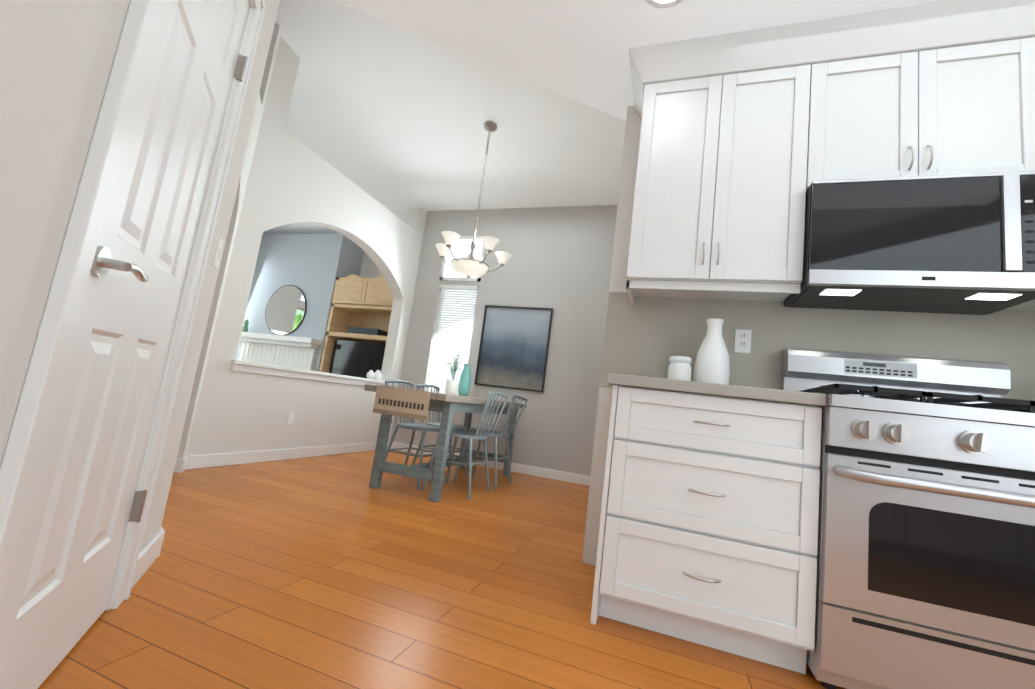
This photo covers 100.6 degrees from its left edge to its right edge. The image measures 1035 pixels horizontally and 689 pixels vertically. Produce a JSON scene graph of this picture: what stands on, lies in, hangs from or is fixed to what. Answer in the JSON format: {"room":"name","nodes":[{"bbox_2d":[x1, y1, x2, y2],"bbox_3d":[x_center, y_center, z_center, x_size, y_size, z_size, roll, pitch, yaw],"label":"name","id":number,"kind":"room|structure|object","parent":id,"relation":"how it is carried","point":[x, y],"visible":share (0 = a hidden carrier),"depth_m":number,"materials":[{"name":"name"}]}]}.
{"room":"kitchen","nodes":[
{"label":"kitchen","id":0,"kind":"room"},
{"bbox_2d":[0,0,279,551],"bbox_3d":[-0.621,-0.642,0.470,0.120,2.750,3.000,11,-8,-25],"label":"wall","id":1,"kind":"structure","parent":0,"point":[57,57],"depth_m":0.66,"materials":[{"name":"white paint"}]},
{"bbox_2d":[0,0,248,688],"bbox_3d":[-0.932,-0.234,1.115,0.092,2.018,0.679,11,-8,-25],"label":"pantry door","id":2,"kind":"structure","parent":1,"relation":"in","point":[57,595],"depth_m":1.02,"materials":[{"name":"white wood"}]},
{"bbox_2d":[0,0,264,609],"bbox_3d":[-0.976,-0.281,1.092,0.149,2.116,0.838,11,-8,-25],"label":"door frame","id":3,"kind":"structure","parent":1,"relation":"attached to","point":[31,423],"depth_m":0.77,"materials":[{"name":"white wood"}]},
{"bbox_2d":[132,530,164,587],"bbox_3d":[-1.314,0.761,1.515,0.263,0.095,0.263,5,-8,19],"label":"baseboard","id":4,"kind":"structure","parent":1,"relation":"attached to","point":[149,554],"depth_m":1.42,"materials":[{"name":"white wood"}]},
{"bbox_2d":[213,237,223,268],"bbox_3d":[-1.204,-0.368,1.732,0.010,0.120,0.070,11,-8,-25],"label":"switch plate","id":5,"kind":"object","parent":1,"relation":"attached to","point":[218,253],"visible":1,"depth_m":1.72,"materials":[{"name":"white plastic"}]},
{"bbox_2d":[177,23,279,457],"bbox_3d":[-1.679,-0.942,2.028,0.270,3.487,2.800,11,-8,-25],"label":"wall","id":6,"kind":"structure","parent":0,"point":[212,319],"depth_m":3.13,"materials":[{"name":"white paint"}]},
{"bbox_2d":[186,35,426,455],"bbox_3d":[-1.671,-0.557,4.825,0.156,3.473,3.332,5,-8,19],"label":"wall","id":7,"kind":"structure","parent":0,"point":[292,179],"depth_m":3.71,"materials":[{"name":"white paint"}]},
{"bbox_2d":[173,441,389,472],"bbox_3d":[-2.016,1.010,4.033,0.207,0.095,2.689,5,-8,19],"label":"baseboard","id":8,"kind":"structure","parent":7,"relation":"attached to","point":[210,460],"depth_m":3.60,"materials":[{"name":"white wood"}]},
{"bbox_2d":[231,359,391,386],"bbox_3d":[-1.942,0.319,4.265,0.220,0.085,2.040,5,-8,19],"label":"sill","id":9,"kind":"structure","parent":7,"relation":"attached to","point":[252,367],"depth_m":3.87,"materials":[{"name":"white"}]},
{"bbox_2d":[366,370,374,378],"bbox_3d":[-1.709,0.350,5.005,0.090,0.105,0.090,5,-8,19],"label":"jar","id":10,"kind":"object","parent":9,"relation":"on","point":[370,374],"visible":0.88,"depth_m":4.97,"materials":[{"name":"white ceramic"}]},
{"bbox_2d":[374,370,381,379],"bbox_3d":[-1.667,0.363,5.127,0.104,0.121,0.104,5,-8,19],"label":"jar","id":11,"kind":"object","parent":9,"relation":"on","point":[378,374],"visible":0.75,"depth_m":5.09,"materials":[{"name":"white ceramic"}]},
{"bbox_2d":[360,252,381,277],"bbox_3d":[-2.755,-0.431,6.891,3.540,3.500,0.120,5,-8,19],"label":"wall","id":12,"kind":"structure","parent":0,"point":[369,268],"depth_m":6.83,"materials":[{"name":"white paint"}]},
{"bbox_2d":[38,450,845,688],"bbox_3d":[-0.583,1.009,2.084,11.500,0.060,7.600,5,-8,19],"label":"floor","id":13,"kind":"structure","parent":0,"point":[335,571],"depth_m":1.54,"materials":[{"name":"brown wood"}]},
{"bbox_2d":[235,234,363,371],"bbox_3d":[-3.636,-0.297,6.567,1.780,2.930,0.999,5,-8,19],"label":"wall","id":14,"kind":"structure","parent":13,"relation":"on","point":[312,267],"depth_m":6.55,"materials":[{"name":"grey"}]},
{"bbox_2d":[241,319,248,331],"bbox_3d":[-4.212,-0.288,6.654,0.090,0.210,0.090,5,-8,19],"label":"figurine","id":15,"kind":"object","parent":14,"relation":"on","point":[245,326],"visible":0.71,"depth_m":6.63,"materials":[{"name":"green ceramic"}]},
{"bbox_2d":[265,285,306,335],"bbox_3d":[-3.545,-0.524,6.564,0.794,0.794,0.021,5,-8,19],"label":"round mirror","id":16,"kind":"object","parent":14,"relation":"attached to","point":[285,310],"visible":0.92,"depth_m":6.55,"materials":[{"name":"black mirror"}]},
{"bbox_2d":[319,274,393,372],"bbox_3d":[-2.191,0.170,6.246,1.180,2.290,0.525,5,-8,19],"label":"entertainment center","id":17,"kind":"object","parent":13,"relation":"on","point":[357,301],"visible":0.38,"depth_m":6.24,"materials":[{"name":"beige wood"}]},
{"bbox_2d":[329,340,385,378],"bbox_3d":[-2.224,0.330,6.190,0.980,0.709,0.200,5,-8,19],"label":"screen","id":18,"kind":"object","parent":17,"relation":"in","point":[356,359],"visible":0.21,"depth_m":6.13,"materials":[{"name":"black"}]},
{"bbox_2d":[348,327,387,335],"bbox_3d":[-2.155,-0.167,6.244,0.500,0.099,0.280,5,-8,19],"label":"box","id":19,"kind":"object","parent":17,"relation":"in","point":[367,331],"visible":0.57,"depth_m":6.12,"materials":[{"name":"blue"}]},
{"bbox_2d":[385,380,443,488],"bbox_3d":[-0.872,0.738,3.665,0.477,0.824,0.428,5,-8,19],"label":"chair","id":20,"kind":"object","parent":13,"relation":"on","point":[414,427],"visible":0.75,"depth_m":3.56,"materials":[{"name":"silver metal"}]},
{"bbox_2d":[412,385,467,480],"bbox_3d":[-0.716,0.819,4.123,0.477,0.824,0.428,5,-8,19],"label":"chair","id":21,"kind":"object","parent":13,"relation":"on","point":[458,427],"visible":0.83,"depth_m":4.08,"materials":[{"name":"silver metal"}]},
{"bbox_2d":[364,384,525,501],"bbox_3d":[-0.557,0.836,3.830,0.676,0.750,1.820,5,-8,19],"label":"dining table","id":22,"kind":"object","parent":13,"relation":"on","point":[446,405],"visible":0.69,"depth_m":3.18,"materials":[{"name":"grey wood"}]},
{"bbox_2d":[373,385,498,420],"bbox_3d":[-0.564,0.536,3.745,0.440,0.194,1.584,5,-8,19],"label":"table runner","id":23,"kind":"object","parent":22,"relation":"on","point":[403,402],"visible":0.98,"depth_m":3.00,"materials":[{"name":"beige fabric"}]},
{"bbox_2d":[443,352,468,394],"bbox_3d":[-0.553,0.247,3.773,0.281,0.382,0.264,5,-8,19],"label":"potted plant","id":24,"kind":"object","parent":23,"relation":"on","point":[452,386],"visible":1,"depth_m":3.72,"materials":[{"name":"white ceramic"}]},
{"bbox_2d":[458,364,470,395],"bbox_3d":[-0.470,0.320,3.871,0.104,0.285,0.104,5,-8,19],"label":"vase","id":25,"kind":"object","parent":23,"relation":"on","point":[464,383],"visible":0.96,"depth_m":3.83,"materials":[{"name":"teal ceramic"}]},
{"bbox_2d":[421,391,508,499],"bbox_3d":[-0.409,0.773,3.491,0.477,0.824,0.428,5,-8,19],"label":"chair","id":26,"kind":"object","parent":13,"relation":"on","point":[470,436],"visible":0.9,"depth_m":3.44,"materials":[{"name":"silver metal"}]},
{"bbox_2d":[453,395,527,488],"bbox_3d":[-0.237,0.863,3.995,0.477,0.824,0.428,5,-8,19],"label":"chair","id":27,"kind":"object","parent":13,"relation":"on","point":[500,433],"visible":0.94,"depth_m":3.96,"materials":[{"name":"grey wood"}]},
{"bbox_2d":[590,385,821,673],"bbox_3d":[0.743,0.663,1.789,0.698,0.874,0.620,5,-8,19],"label":"base cabinet","id":28,"kind":"object","parent":13,"relation":"on","point":[708,529],"visible":0.96,"depth_m":1.48,"materials":[{"name":"white wood"}]},
{"bbox_2d":[607,373,826,406],"bbox_3d":[2.375,0.336,1.275,4.100,0.040,0.634,5,-8,19],"label":"countertop","id":29,"kind":"structure","parent":28,"relation":"on","point":[774,395],"depth_m":1.53,"materials":[{"name":"stone"}]},
{"bbox_2d":[668,356,690,380],"bbox_3d":[0.737,0.127,1.956,0.098,0.138,0.098,5,-8,19],"label":"lidded jar","id":30,"kind":"object","parent":29,"relation":"on","point":[679,367],"visible":0.73,"depth_m":1.92,"materials":[{"name":"white ceramic"}]},
{"bbox_2d":[693,318,729,384],"bbox_3d":[0.899,0.052,1.978,0.150,0.333,0.150,5,-8,19],"label":"bottle vase","id":31,"kind":"object","parent":29,"relation":"on","point":[712,363],"visible":0.73,"depth_m":1.93,"materials":[{"name":"white ceramic"}]},
{"bbox_2d":[781,348,1034,688],"bbox_3d":[1.427,0.568,1.503,0.758,1.158,0.714,5,-8,19],"label":"range","id":32,"kind":"object","parent":13,"relation":"on","point":[925,558],"visible":0.9,"depth_m":1.28,"materials":[{"name":"silver metal"}]},
{"bbox_2d":[264,0,625,234],"bbox_3d":[-2.030,-2.676,3.134,7.070,1.159,7.420,5,-8,19],"label":"ceiling","id":33,"kind":"structure","parent":0,"point":[392,118],"depth_m":4.10,"materials":[{"name":"white paint"}]},
{"bbox_2d":[436,122,511,277],"bbox_3d":[-0.371,-1.325,3.944,0.686,1.486,0.707,5,-8,19],"label":"chandelier","id":34,"kind":"object","parent":33,"relation":"hanging from","point":[471,265],"visible":1,"depth_m":3.81,"materials":[{"name":"white glass"}]},
{"bbox_2d":[390,205,617,476],"bbox_3d":[0.320,-0.296,4.986,3.530,3.500,0.140,5,-8,19],"label":"wall","id":35,"kind":"structure","parent":0,"point":[559,261],"depth_m":4.94,"materials":[{"name":"grey paint"}]},
{"bbox_2d":[426,291,477,392],"bbox_3d":[-0.793,-0.017,5.315,0.540,1.440,0.140,5,-8,19],"label":"window","id":36,"kind":"structure","parent":35,"relation":"in","point":[447,343],"depth_m":5.33,"materials":[{"name":"white"}]},
{"bbox_2d":[425,285,478,394],"bbox_3d":[-0.809,-0.060,5.261,0.530,1.365,0.055,5,-8,19],"label":"window blinds","id":37,"kind":"object","parent":36,"relation":"attached to","point":[461,289],"visible":0.79,"depth_m":5.28,"materials":[{"name":"white plastic"}]},
{"bbox_2d":[440,236,484,280],"bbox_3d":[-0.684,-1.081,5.386,0.560,0.580,0.012,5,-8,19],"label":"transom window","id":38,"kind":"structure","parent":35,"relation":"in","point":[461,248],"depth_m":5.40,"materials":[{"name":"white"}]},
{"bbox_2d":[390,442,589,485],"bbox_3d":[-0.153,1.347,4.772,3.030,0.095,0.014,5,-8,19],"label":"baseboard","id":39,"kind":"structure","parent":35,"relation":"attached to","point":[552,474],"depth_m":4.65,"materials":[{"name":"white wood"}]},
{"bbox_2d":[474,305,552,391],"bbox_3d":[-0.049,0.030,4.963,0.836,0.956,0.027,5,-8,19],"label":"framed artwork","id":40,"kind":"object","parent":35,"relation":"attached to","point":[513,347],"visible":0.96,"depth_m":4.97,"materials":[{"name":"fabric"}]},
{"bbox_2d":[582,106,641,565],"bbox_3d":[2.837,-0.471,1.677,4.820,3.600,0.120,5,-8,19],"label":"wall","id":41,"kind":"structure","parent":0,"point":[618,279],"depth_m":2.37,"materials":[{"name":"white paint"}]},
{"bbox_2d":[626,28,833,301],"bbox_3d":[1.000,-0.823,2.121,0.778,1.148,0.330,5,-8,19],"label":"upper cabinet","id":42,"kind":"object","parent":41,"relation":"attached to","point":[748,137],"depth_m":1.96,"materials":[{"name":"white wood"}]},
{"bbox_2d":[600,292,1034,400],"bbox_3d":[2.455,0.125,1.631,4.218,0.520,0.010,5,-8,19],"label":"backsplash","id":43,"kind":"structure","parent":41,"relation":"attached to","point":[647,336],"depth_m":2.05,"materials":[{"name":"beige paint"}]},
{"bbox_2d":[734,329,751,352],"bbox_3d":[1.105,-0.016,2.105,0.070,0.115,0.008,5,-8,19],"label":"outlet","id":44,"kind":"object","parent":43,"relation":"attached to","point":[742,341],"visible":1,"depth_m":2.10,"materials":[{"name":"white plastic"}]},
{"bbox_2d":[830,0,1034,179],"bbox_3d":[1.694,-0.974,1.912,0.758,0.732,0.330,5,-8,19],"label":"upper cabinet","id":45,"kind":"object","parent":41,"relation":"attached to","point":[952,92],"depth_m":1.74,"materials":[{"name":"white wood"}]},
{"bbox_2d":[784,170,1034,314],"bbox_3d":[1.608,-0.399,1.797,0.756,0.442,0.409,5,-8,19],"label":"over-the-range microwave","id":46,"kind":"object","parent":45,"relation":"attached to","point":[955,243],"visible":0.98,"depth_m":1.64,"materials":[{"name":"black plastic"}]},
{"bbox_2d":[1003,299,1034,310],"bbox_3d":[2.169,-0.730,1.707,0.429,1.148,0.330,5,-8,19],"label":"upper cabinet","id":47,"kind":"object","parent":41,"relation":"attached to","point":[1030,305],"depth_m":1.75,"materials":[{"name":"white"}]},
{"bbox_2d":[333,0,946,119],"bbox_3d":[1.742,-1.608,0.537,6.290,0.160,3.320,5,-8,19],"label":"ceiling","id":48,"kind":"structure","parent":0,"point":[577,50],"depth_m":2.06,"materials":[{"name":"white paint"}]},
{"bbox_2d":[646,0,682,7],"bbox_3d":[0.627,-1.497,1.793,0.200,0.006,0.200,5,-8,19],"label":"recessed light","id":49,"kind":"object","parent":48,"relation":"in","point":[661,3],"visible":1,"depth_m":1.87,"materials":[{"name":"white plastic"}]},
{"bbox_3d":[-1.606,-0.547,2.102,0.887,2.750,0.468,5,-8,19],"label":"wall","id":50,"kind":"structure","parent":0,"visible":0},
{"bbox_2d":[158,526,164,556],"bbox_3d":[-1.631,0.771,1.887,0.675,0.095,0.014,0,-10,42],"label":"baseboard return","id":51,"kind":"object","parent":50,"relation":"attached to","point":[162,539],"visible":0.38,"depth_m":1.67,"materials":[{"name":"white wood"}]},
{"label":"outside","id":52,"kind":"structure","parent":0,"visible":0},
{"bbox_2d":[430,290,476,394],"bbox_3d":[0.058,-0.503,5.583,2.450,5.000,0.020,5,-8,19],"label":"view","id":53,"kind":"structure","parent":52,"point":[452,346],"depth_m":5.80,"materials":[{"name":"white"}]}
]}

